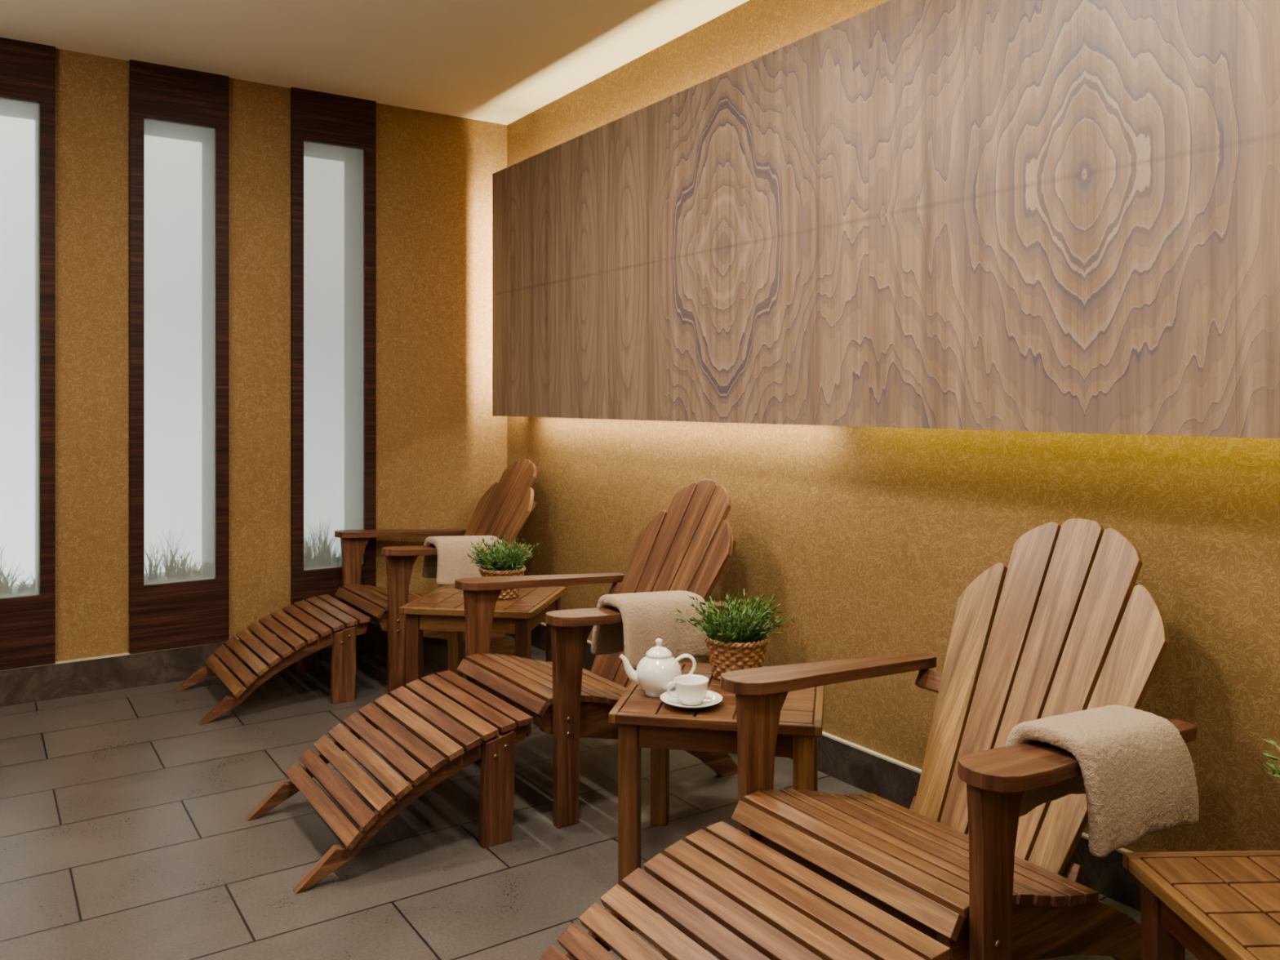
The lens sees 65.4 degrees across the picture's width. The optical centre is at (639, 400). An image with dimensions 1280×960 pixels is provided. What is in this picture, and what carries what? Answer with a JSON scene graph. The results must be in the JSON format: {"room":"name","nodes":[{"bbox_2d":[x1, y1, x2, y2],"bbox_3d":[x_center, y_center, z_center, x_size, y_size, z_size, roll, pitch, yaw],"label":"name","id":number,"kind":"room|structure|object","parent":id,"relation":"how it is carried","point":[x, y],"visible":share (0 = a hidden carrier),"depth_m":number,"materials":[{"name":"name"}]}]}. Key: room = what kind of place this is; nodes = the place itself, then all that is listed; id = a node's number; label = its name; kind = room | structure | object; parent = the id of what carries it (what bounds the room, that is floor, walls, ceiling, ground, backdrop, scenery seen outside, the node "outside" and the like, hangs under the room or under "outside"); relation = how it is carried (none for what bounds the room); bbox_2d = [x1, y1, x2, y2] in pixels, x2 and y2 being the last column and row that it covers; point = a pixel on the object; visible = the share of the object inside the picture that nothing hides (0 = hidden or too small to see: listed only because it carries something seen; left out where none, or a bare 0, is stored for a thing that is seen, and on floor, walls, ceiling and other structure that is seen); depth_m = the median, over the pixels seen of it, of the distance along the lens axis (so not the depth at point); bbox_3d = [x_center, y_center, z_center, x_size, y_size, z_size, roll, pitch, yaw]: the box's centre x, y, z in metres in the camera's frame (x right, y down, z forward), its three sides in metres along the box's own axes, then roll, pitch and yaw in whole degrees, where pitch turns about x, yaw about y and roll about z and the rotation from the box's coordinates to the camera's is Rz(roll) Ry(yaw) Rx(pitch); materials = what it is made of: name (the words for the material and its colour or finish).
{"room":"spa","nodes":[
{"label":"spa","id":0,"kind":"room"},
{"bbox_2d":[55,48,506,662],"bbox_3d":[-2.652,-0.107,3.782,4.600,2.515,0.300,0,0,-34],"label":"wall","id":1,"kind":"structure","parent":0,"point":[441,446],"depth_m":4.30,"materials":[{"name":"paint"}]},
{"bbox_2d":[0,37,55,670],"bbox_3d":[-2.492,-0.177,3.864,0.373,2.375,0.302,0,0,-34],"label":"window","id":2,"kind":"structure","parent":1,"relation":"in","point":[27,69],"depth_m":3.81,"materials":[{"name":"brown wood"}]},
{"bbox_2d":[128,59,229,653],"bbox_3d":[-1.967,-0.177,4.215,0.373,2.375,0.302,0,0,-34],"label":"window","id":3,"kind":"structure","parent":1,"relation":"in","point":[179,117],"depth_m":4.10,"materials":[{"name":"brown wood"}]},
{"bbox_2d":[0,622,372,671],"bbox_3d":[-2.564,1.013,3.651,4.572,0.006,0.016,0,0,-34],"label":"trim","id":4,"kind":"structure","parent":1,"relation":"attached to","point":[128,653],"depth_m":3.94,"materials":[{"name":"silver metal"}]},
{"bbox_2d":[0,623,506,706],"bbox_3d":[-2.565,1.083,3.651,4.572,0.134,0.014,0,0,-34],"label":"baseboard","id":5,"kind":"structure","parent":1,"relation":"attached to","point":[46,682],"depth_m":3.97,"materials":[{"name":"stone"}]},
{"bbox_2d":[290,87,376,632],"bbox_3d":[-1.442,-0.177,4.567,0.373,2.375,0.302,0,0,-34],"label":"window","id":6,"kind":"structure","parent":1,"relation":"in","point":[333,137],"depth_m":4.45,"materials":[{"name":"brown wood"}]},
{"bbox_2d":[0,0,749,124],"bbox_3d":[-0.964,-1.415,1.261,4.800,0.100,6.768,0,0,-34],"label":"ceiling","id":7,"kind":"structure","parent":0,"point":[495,61],"depth_m":3.74,"materials":[{"name":"beige paint"}]},
{"bbox_2d":[0,634,1198,959],"bbox_3d":[-0.964,1.200,1.261,4.800,0.100,6.768,0,0,-34],"label":"floor","id":8,"kind":"structure","parent":0,"point":[126,833],"depth_m":2.63,"materials":[{"name":"grey tile"}]},
{"bbox_2d":[175,594,370,724],"bbox_3d":[-1.451,0.994,3.926,0.615,0.312,0.572,0,0,-34],"label":"slatted footrest","id":9,"kind":"object","parent":8,"relation":"on","point":[316,624],"visible":1,"depth_m":3.82,"materials":[{"name":"brown wood"}]},
{"bbox_2d":[245,670,533,893],"bbox_3d":[-0.690,0.994,2.709,0.615,0.312,0.572,0,0,-34],"label":"slatted footrest","id":10,"kind":"object","parent":8,"relation":"on","point":[446,713],"visible":1,"depth_m":2.61,"materials":[{"name":"brown wood"}]},
{"bbox_2d":[334,458,537,696],"bbox_3d":[-0.843,0.707,4.333,0.804,0.886,0.720,0,0,-34],"label":"chair","id":11,"kind":"object","parent":8,"relation":"on","point":[504,508],"visible":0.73,"depth_m":4.31,"materials":[{"name":"brown wood"}]},
{"bbox_2d":[422,535,506,585],"bbox_3d":[-0.718,0.639,4.058,0.308,0.190,0.217,0,0,-34],"label":"towel","id":12,"kind":"object","parent":11,"relation":"on","point":[451,562],"visible":0.7,"depth_m":3.96,"materials":[{"name":"beige fabric"}]},
{"bbox_2d":[399,583,566,736],"bbox_3d":[-0.563,0.935,3.672,0.480,0.430,0.480,0,0,10],"label":"side table","id":13,"kind":"object","parent":8,"relation":"on","point":[442,609],"visible":0.7,"depth_m":3.49,"materials":[{"name":"brown wood"}]},
{"bbox_2d":[466,536,540,599],"bbox_3d":[-0.490,0.607,3.663,0.296,0.224,0.311,0,0,-34],"label":"potted plant","id":14,"kind":"object","parent":13,"relation":"on","point":[494,565],"visible":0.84,"depth_m":3.62,"materials":[{"name":"green plant"}]},
{"bbox_2d":[454,479,737,828],"bbox_3d":[-0.091,0.707,3.128,0.804,0.886,0.720,0,0,-34],"label":"chair","id":15,"kind":"object","parent":8,"relation":"on","point":[688,547],"visible":0.82,"depth_m":3.10,"materials":[{"name":"brown wood"}]},
{"bbox_2d":[591,590,708,669],"bbox_3d":[0.034,0.638,2.851,0.297,0.189,0.208,0,0,-34],"label":"towel","id":16,"kind":"object","parent":15,"relation":"on","point":[646,617],"visible":0.89,"depth_m":2.79,"materials":[{"name":"beige fabric"}]},
{"bbox_2d":[608,662,824,893],"bbox_3d":[0.212,0.935,2.488,0.485,0.430,0.485,0,0,11],"label":"side table","id":17,"kind":"object","parent":8,"relation":"on","point":[643,721],"visible":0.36,"depth_m":2.31,"materials":[{"name":"brown wood"}]},
{"bbox_2d":[618,638,696,697],"bbox_3d":[0.045,0.652,2.457,0.163,0.136,0.114,0,0,33],"label":"teapot","id":18,"kind":"object","parent":17,"relation":"on","point":[654,671],"visible":0.87,"depth_m":2.42,"materials":[{"name":"white ceramic"}]},
{"bbox_2d":[659,689,723,709],"bbox_3d":[0.122,0.711,2.362,0.149,0.018,0.149,0,0,-34],"label":"saucer","id":19,"kind":"object","parent":17,"relation":"on","point":[713,698],"visible":0.66,"depth_m":2.36,"materials":[{"name":"white ceramic"}]},
{"bbox_2d":[666,674,708,705],"bbox_3d":[0.119,0.686,2.359,0.083,0.056,0.090,0,0,36],"label":"teacup","id":20,"kind":"object","parent":19,"relation":"on","point":[690,689],"visible":1,"depth_m":2.34,"materials":[{"name":"white ceramic"}]},
{"bbox_2d":[673,587,795,679],"bbox_3d":[0.262,0.609,2.602,0.301,0.220,0.290,0,0,-34],"label":"potted plant","id":21,"kind":"object","parent":17,"relation":"on","point":[736,644],"visible":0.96,"depth_m":2.55,"materials":[{"name":"green plant"}]},
{"bbox_2d":[538,821,951,959],"bbox_3d":[0.069,0.994,1.593,0.615,0.312,0.572,0,0,-34],"label":"slatted footrest","id":22,"kind":"object","parent":8,"relation":"on","point":[721,891],"visible":1,"depth_m":1.71,"materials":[{"name":"brown wood"}]},
{"bbox_2d":[720,518,1196,959],"bbox_3d":[0.669,0.707,2.012,0.804,0.886,0.720,0,0,-34],"label":"chair","id":23,"kind":"object","parent":8,"relation":"on","point":[1053,632],"visible":0.89,"depth_m":2.01,"materials":[{"name":"brown wood"}]},
{"bbox_2d":[1004,705,1199,857],"bbox_3d":[0.798,0.642,1.735,0.302,0.196,0.214,0,0,-34],"label":"towel","id":24,"kind":"object","parent":23,"relation":"on","point":[1138,780],"visible":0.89,"depth_m":1.67,"materials":[{"name":"beige fabric"}]},
{"bbox_2d":[1122,849,1279,959],"bbox_3d":[1.010,0.935,1.368,0.465,0.430,0.465,0,0,-2],"label":"side table","id":25,"kind":"object","parent":8,"relation":"on","point":[1223,904],"visible":1,"depth_m":1.48,"materials":[{"name":"brown wood"}]},
{"bbox_2d":[1253,737,1279,777],"bbox_3d":[1.103,0.607,1.494,0.273,0.224,0.325,0,0,-18],"label":"potted plant","id":26,"kind":"object","parent":25,"relation":"on","point":[1268,755],"visible":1,"depth_m":1.57,"materials":[{"name":"green plant"}]},
{"bbox_2d":[506,0,1279,852],"bbox_3d":[0.989,-0.107,2.568,0.100,2.515,6.768,0,0,-34],"label":"wall","id":27,"kind":"structure","parent":0,"point":[873,538],"depth_m":2.86,"materials":[{"name":"paint"}]},
{"bbox_2d":[506,624,1141,911],"bbox_3d":[1.053,1.092,2.370,0.014,0.116,6.140,0,0,-34],"label":"baseboard","id":28,"kind":"structure","parent":27,"relation":"attached to","point":[898,784],"depth_m":2.85,"materials":[{"name":"stone"}]},
{"bbox_2d":[539,622,1133,853],"bbox_3d":[1.052,1.031,2.369,0.016,0.006,6.136,0,0,-34],"label":"trim","id":29,"kind":"structure","parent":27,"relation":"attached to","point":[1086,836],"depth_m":2.89,"materials":[{"name":"silver metal"}]},
{"bbox_2d":[492,0,1279,438],"bbox_3d":[0.730,-0.503,2.727,0.148,1.148,4.920,0,0,-34],"label":"panel","id":30,"kind":"object","parent":27,"relation":"attached to","point":[1033,215],"visible":1,"depth_m":2.56,"materials":[{"name":"brown wood"}]}
]}

